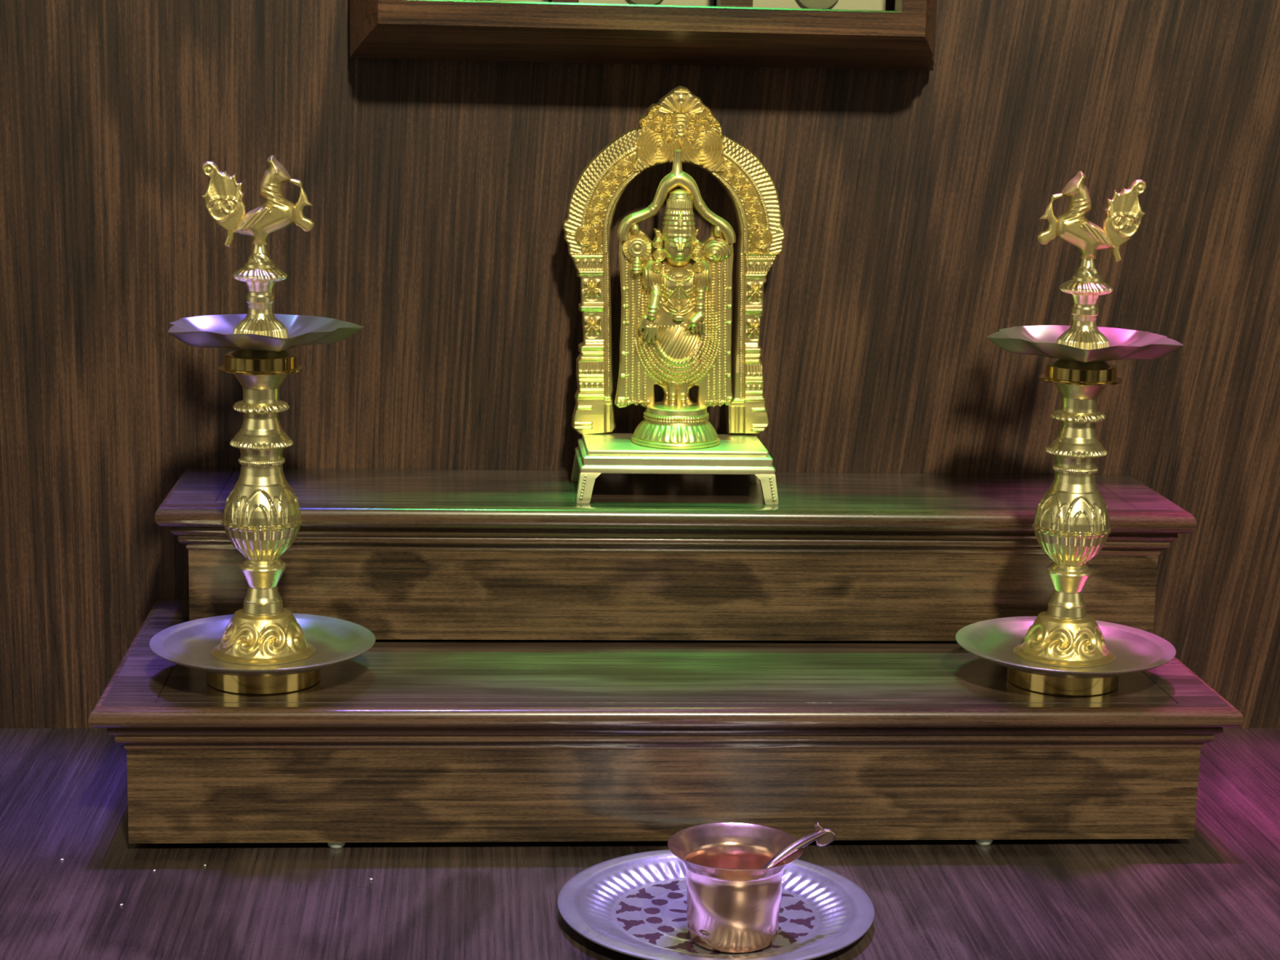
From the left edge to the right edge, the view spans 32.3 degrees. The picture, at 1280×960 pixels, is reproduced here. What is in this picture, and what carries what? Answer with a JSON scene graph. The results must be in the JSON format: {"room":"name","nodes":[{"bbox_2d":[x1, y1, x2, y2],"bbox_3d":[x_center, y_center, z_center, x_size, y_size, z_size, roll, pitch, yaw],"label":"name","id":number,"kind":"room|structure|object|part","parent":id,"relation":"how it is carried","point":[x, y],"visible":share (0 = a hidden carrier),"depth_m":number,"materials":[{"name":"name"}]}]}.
{"room":"hindu prayer room","nodes":[
{"label":"hindu prayer room","id":0,"kind":"room"},
{"bbox_2d":[0,0,1279,728],"bbox_3d":[0.012,-0.363,1.377,2.600,1.130,0.020,0,11,-4],"label":"wall","id":1,"kind":"structure","parent":0,"point":[913,203],"depth_m":1.41,"materials":[{"name":"brown wood"}]},
{"bbox_2d":[350,0,937,71],"bbox_3d":[0.007,-0.352,1.329,0.364,0.200,0.078,0,11,-4],"label":"wall frame","id":2,"kind":"object","parent":1,"relation":"attached to","point":[856,34],"visible":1,"depth_m":1.32,"materials":[{"name":"brown wood"}]},
{"bbox_3d":[-0.097,-0.355,1.332,0.085,0.140,0.004,0,11,-4],"label":"backing panel","id":3,"kind":"part","parent":2,"relation":"part of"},
{"bbox_3d":[0.004,-0.354,1.340,0.080,0.140,0.004,0,11,-4],"label":"backing panel","id":4,"kind":"part","parent":2,"relation":"part of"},
{"bbox_3d":[0.110,-0.353,1.348,0.086,0.140,0.004,0,11,-4],"label":"backing panel","id":5,"kind":"part","parent":2,"relation":"part of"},
{"bbox_2d":[0,728,1279,959],"bbox_3d":[0.037,0.273,0.980,2.600,0.030,1.000,0,11,-4],"label":"floor","id":6,"kind":"structure","parent":0,"point":[1215,894],"depth_m":1.18,"materials":[{"name":"brown wood"}]},
{"bbox_2d":[88,599,1244,848],"bbox_3d":[0.011,0.145,1.337,0.635,0.087,0.247,0,11,-4],"label":"step","id":7,"kind":"structure","parent":6,"relation":"on","point":[399,740],"depth_m":1.23,"materials":[{"name":"brown wood"}]},
{"bbox_2d":[149,155,375,694],"bbox_3d":[-0.209,-0.032,1.221,0.125,0.294,0.125,-1,11,-14],"label":"oil lamp","id":8,"kind":"object","parent":7,"relation":"on","point":[264,647],"visible":1,"depth_m":1.22,"materials":[{"name":"gold metal"}]},
{"bbox_2d":[217,351,303,375],"bbox_3d":[-0.208,-0.065,1.215,0.046,0.009,0.046,0,11,-4],"label":"socket","id":9,"kind":"object","parent":8,"relation":"attached to","point":[236,362],"depth_m":1.20,"materials":[{"name":"gold metal"}]},
{"bbox_3d":[-0.210,0.007,1.228,0.045,0.137,0.045,0,11,-4],"label":"stem","id":10,"kind":"part","parent":8,"relation":"part of","materials":[{"name":"gold metal"}]},
{"bbox_2d":[149,613,375,676],"bbox_3d":[-0.212,0.094,1.245,0.125,0.008,0.125,0,11,-4],"label":"drip tray","id":11,"kind":"object","parent":8,"relation":"on","point":[220,646],"depth_m":1.23,"materials":[{"name":"silver metal"}]},
{"bbox_3d":[-0.204,-0.077,1.213,0.106,0.017,0.108,0,11,-4],"label":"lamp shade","id":12,"kind":"part","parent":8,"relation":"part of","materials":[{"name":"gold metal"}]},
{"bbox_3d":[0.011,0.117,1.331,0.635,0.028,0.247,0,11,-4],"label":"moulding","id":13,"kind":"part","parent":7,"relation":"part of","materials":[{"name":"brown wood"}]},
{"bbox_2d":[154,466,1196,640],"bbox_3d":[0.021,0.049,1.381,0.622,0.087,0.125,0,11,-4],"label":"step","id":14,"kind":"structure","parent":7,"relation":"on","point":[430,554],"depth_m":1.34,"materials":[{"name":"brown wood"}]},
{"bbox_2d":[562,85,785,504],"bbox_3d":[0.023,-0.114,1.342,0.138,0.247,0.078,0,11,-4],"label":"statue","id":15,"kind":"object","parent":14,"relation":"on","point":[676,287],"visible":1,"depth_m":1.35,"materials":[{"name":"gold metal"}]},
{"bbox_3d":[-0.036,-0.008,1.390,0.015,0.018,0.016,0,11,-4],"label":"leg","id":16,"kind":"part","parent":15,"relation":"part of","materials":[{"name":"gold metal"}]},
{"bbox_3d":[-0.031,0.004,1.329,0.015,0.018,0.016,0,11,-4],"label":"leg","id":17,"kind":"part","parent":15,"relation":"part of","materials":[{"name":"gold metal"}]},
{"bbox_3d":[0.022,-0.191,1.333,0.009,0.018,0.009,8,13,32],"label":"loop spout","id":18,"kind":"part","parent":15,"relation":"part of","materials":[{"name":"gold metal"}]},
{"bbox_3d":[0.024,-0.161,1.337,0.021,0.031,0.021,0,11,-4],"label":"crown","id":19,"kind":"part","parent":15,"relation":"part of","materials":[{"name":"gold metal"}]},
{"bbox_3d":[0.071,-0.007,1.398,0.015,0.018,0.016,0,11,-4],"label":"leg","id":20,"kind":"part","parent":15,"relation":"part of","materials":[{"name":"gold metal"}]},
{"bbox_3d":[0.076,0.005,1.337,0.015,0.018,0.016,0,11,-4],"label":"leg","id":21,"kind":"part","parent":15,"relation":"part of","materials":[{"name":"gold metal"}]},
{"bbox_3d":[0.022,0.021,1.376,0.622,0.030,0.125,0,11,-4],"label":"moulding","id":22,"kind":"part","parent":14,"relation":"part of","materials":[{"name":"brown wood"}]},
{"bbox_2d":[955,170,1183,696],"bbox_3d":[0.248,-0.027,1.255,0.125,0.294,0.125,-1,11,-14],"label":"oil lamp","id":23,"kind":"object","parent":7,"relation":"on","point":[1063,650],"visible":1,"depth_m":1.25,"materials":[{"name":"gold metal"}]},
{"bbox_2d":[955,616,1176,678],"bbox_3d":[0.246,0.098,1.279,0.125,0.008,0.125,0,11,-4],"label":"drip tray","id":24,"kind":"object","parent":23,"relation":"on","point":[1028,648],"depth_m":1.27,"materials":[{"name":"silver metal"}]},
{"bbox_3d":[0.248,0.011,1.262,0.045,0.137,0.045,0,11,-4],"label":"stem","id":25,"kind":"part","parent":23,"relation":"part of","materials":[{"name":"gold metal"}]},
{"bbox_2d":[1039,360,1122,386],"bbox_3d":[0.249,-0.061,1.249,0.046,0.009,0.046,0,11,-4],"label":"socket","id":26,"kind":"object","parent":23,"relation":"attached to","point":[1061,373],"depth_m":1.23,"materials":[{"name":"gold metal"}]},
{"bbox_3d":[0.253,-0.073,1.245,0.106,0.017,0.108,7,12,27],"label":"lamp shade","id":27,"kind":"part","parent":23,"relation":"part of","materials":[{"name":"gold metal"}]},
{"bbox_2d":[557,848,874,959],"bbox_3d":[0.039,0.222,1.141,0.163,0.009,0.163,0,11,-4],"label":"round tray","id":28,"kind":"object","parent":6,"relation":"on","point":[633,904],"visible":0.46,"depth_m":1.14,"materials":[{"name":"metal"}]},
{"bbox_2d":[667,822,803,952],"bbox_3d":[0.047,0.206,1.107,0.068,0.049,0.068,1,11,0],"label":"copper cup","id":29,"kind":"object","parent":28,"relation":"on","point":[731,897],"visible":0.98,"depth_m":1.09,"materials":[{"name":"metal"}]},
{"bbox_2d":[699,822,836,935],"bbox_3d":[0.066,0.200,1.097,0.073,0.052,0.018,-2,11,-19],"label":"spoon","id":30,"kind":"object","parent":29,"relation":"in","point":[823,837],"visible":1,"depth_m":1.10,"materials":[{"name":"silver metal"}]},
{"bbox_2d":[699,929,710,935],"bbox_3d":[0.036,0.223,1.095,0.013,0.004,0.010,0,11,-4],"label":"spoon bowl","id":31,"kind":"object","parent":30,"relation":"on","point":[704,932],"depth_m":1.09,"materials":[{"name":"orange metal"}]},
{"bbox_3d":[0.066,0.201,1.097,0.062,0.047,0.016,-3,12,-22],"label":"handle","id":32,"kind":"part","parent":30,"relation":"part of","materials":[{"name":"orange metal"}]}
]}

